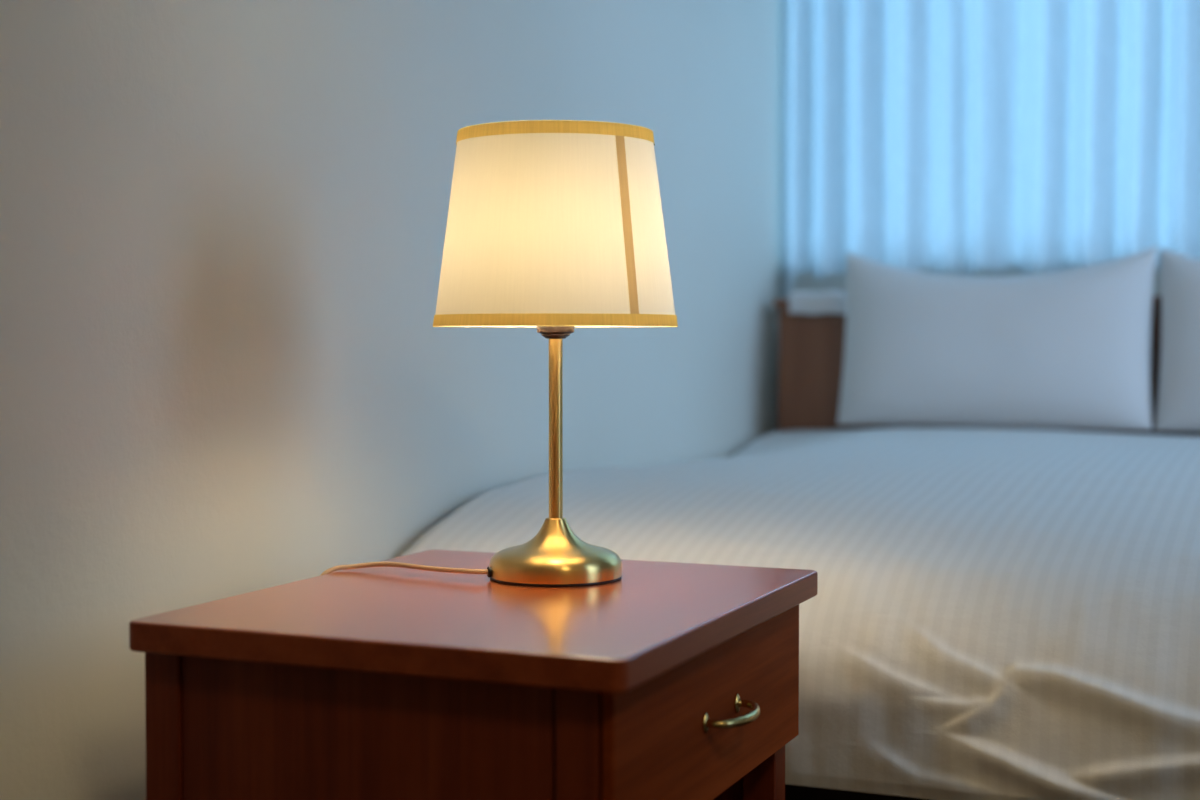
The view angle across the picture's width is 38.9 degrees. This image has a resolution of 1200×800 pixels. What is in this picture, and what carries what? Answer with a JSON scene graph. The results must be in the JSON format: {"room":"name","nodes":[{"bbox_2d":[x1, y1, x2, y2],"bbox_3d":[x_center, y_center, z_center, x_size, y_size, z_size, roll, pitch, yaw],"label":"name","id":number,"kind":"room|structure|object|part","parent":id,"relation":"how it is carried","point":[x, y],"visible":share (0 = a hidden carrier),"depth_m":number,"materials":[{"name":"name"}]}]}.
{"room":"bedroom","nodes":[
{"label":"bedroom","id":0,"kind":"room"},
{"bbox_2d":[0,0,780,799],"bbox_3d":[-0.807,-0.489,1.106,0.120,2.400,6.080,1,2,23],"label":"wall","id":1,"kind":"structure","parent":0,"point":[226,371],"depth_m":2.00,"materials":[{"name":"paint"}]},
{"bbox_2d":[793,267,1160,295],"bbox_3d":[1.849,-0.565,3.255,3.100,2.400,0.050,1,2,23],"label":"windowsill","id":2,"kind":"structure","parent":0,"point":[804,281],"depth_m":3.79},
{"bbox_2d":[780,0,1199,298],"bbox_3d":[1.290,-0.906,3.393,1.930,1.448,0.074,1,2,23],"label":"sheer curtain","id":3,"kind":"object","parent":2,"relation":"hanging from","point":[961,137],"visible":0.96,"depth_m":3.60,"materials":[{"name":"fabric"}]},
{"bbox_3d":[0.676,0.782,0.524,3.340,0.100,6.080,1,2,23],"label":"floor","id":4,"kind":"structure","parent":0,"visible":0},
{"bbox_2d":[129,550,817,799],"bbox_3d":[-0.085,0.441,1.687,0.496,0.500,0.569,1,2,23],"label":"nightstand","id":5,"kind":"object","parent":4,"relation":"on","point":[660,680],"visible":1,"depth_m":1.48,"materials":[{"name":"brown wood"}]},
{"bbox_3d":[-0.387,0.459,1.553,0.038,0.473,0.038,1,2,23],"label":"leg","id":6,"kind":"part","parent":5,"relation":"part of","materials":[{"name":"brown wood"}]},
{"bbox_3d":[-0.203,0.432,1.468,0.365,0.413,0.018,1,2,23],"label":"panel","id":7,"kind":"part","parent":5,"relation":"part of","materials":[{"name":"brown wood"}]},
{"bbox_2d":[320,120,677,586],"bbox_3d":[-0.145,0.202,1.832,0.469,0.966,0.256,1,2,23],"label":"table lamp","id":8,"kind":"object","parent":5,"relation":"on","point":[555,228],"visible":0.96,"depth_m":1.68,"materials":[{"name":"beige fabric"}]},
{"bbox_3d":[-0.264,0.429,1.857,0.130,0.512,0.316,-2,3,-40],"label":"power cord","id":9,"kind":"part","parent":8,"relation":"part of","materials":[{"name":"brown plastic"}]},
{"bbox_3d":[-0.046,-0.178,1.777,0.254,0.201,0.254,1,2,23],"label":"lamp shade","id":10,"kind":"part","parent":8,"relation":"part of","materials":[{"name":"beige fabric"}]},
{"bbox_3d":[-0.046,0.031,1.785,0.015,0.192,0.015,1,2,23],"label":"stem","id":11,"kind":"part","parent":8,"relation":"part of","materials":[{"name":"gold metal"}]},
{"bbox_3d":[-0.012,0.465,1.395,0.038,0.473,0.038,1,2,23],"label":"leg","id":12,"kind":"part","parent":5,"relation":"part of","materials":[{"name":"brown wood"}]},
{"bbox_3d":[0.109,0.299,1.607,0.011,0.149,0.528,1,2,23],"label":"drawer","id":13,"kind":"part","parent":5,"relation":"part of","materials":[{"name":"brown wood"}]},
{"bbox_3d":[-0.009,0.416,1.927,0.365,0.413,0.018,1,2,23],"label":"panel","id":14,"kind":"part","parent":5,"relation":"part of","materials":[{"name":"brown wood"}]},
{"bbox_3d":[0.129,0.296,1.598,0.036,0.010,0.102,1,2,23],"label":"handle","id":15,"kind":"part","parent":5,"relation":"part of","materials":[{"name":"gold metal"}]},
{"bbox_3d":[0.177,0.449,1.843,0.038,0.473,0.038,1,2,23],"label":"leg","id":16,"kind":"part","parent":5,"relation":"part of","materials":[{"name":"brown wood"}]},
{"bbox_2d":[773,296,1199,799],"bbox_3d":[0.754,0.236,2.699,1.480,0.838,1.680,1,2,23],"label":"bed","id":17,"kind":"object","parent":4,"relation":"on","point":[810,347],"visible":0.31,"depth_m":3.67,"materials":[{"name":"brown wood"}]},
{"bbox_2d":[400,427,1199,799],"bbox_3d":[0.701,0.251,2.633,1.462,0.348,1.733,1,2,23],"label":"bedspread","id":18,"kind":"object","parent":17,"relation":"on","point":[994,613],"visible":0.75,"depth_m":1.96,"materials":[{"name":"white fabric"}]},
{"bbox_2d":[837,245,1157,430],"bbox_3d":[0.785,-0.125,3.395,0.618,0.357,0.191,1,2,23],"label":"pillow","id":19,"kind":"object","parent":18,"relation":"on","point":[1071,348],"visible":1,"depth_m":3.31,"materials":[{"name":"white fabric"}]},
{"bbox_2d":[1155,247,1199,431],"bbox_3d":[1.352,-0.115,3.154,0.608,0.353,0.193,1,2,23],"label":"pillow","id":20,"kind":"object","parent":18,"relation":"on","point":[1178,403],"visible":1,"depth_m":3.22,"materials":[{"name":"white fabric"}]},
{"bbox_2d":[789,291,846,314],"bbox_3d":[0.498,-0.209,3.659,0.167,0.051,0.078,1,2,23],"label":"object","id":21,"kind":"object","parent":17,"relation":"on","point":[803,302],"visible":0.69,"depth_m":3.63,"materials":[{"name":"white"}]},
{"bbox_3d":[1.069,0.208,3.447,1.465,0.802,0.035,1,2,23],"label":"headboard","id":22,"kind":"part","parent":17,"relation":"part of","materials":[{"name":"brown wood"}]}
]}

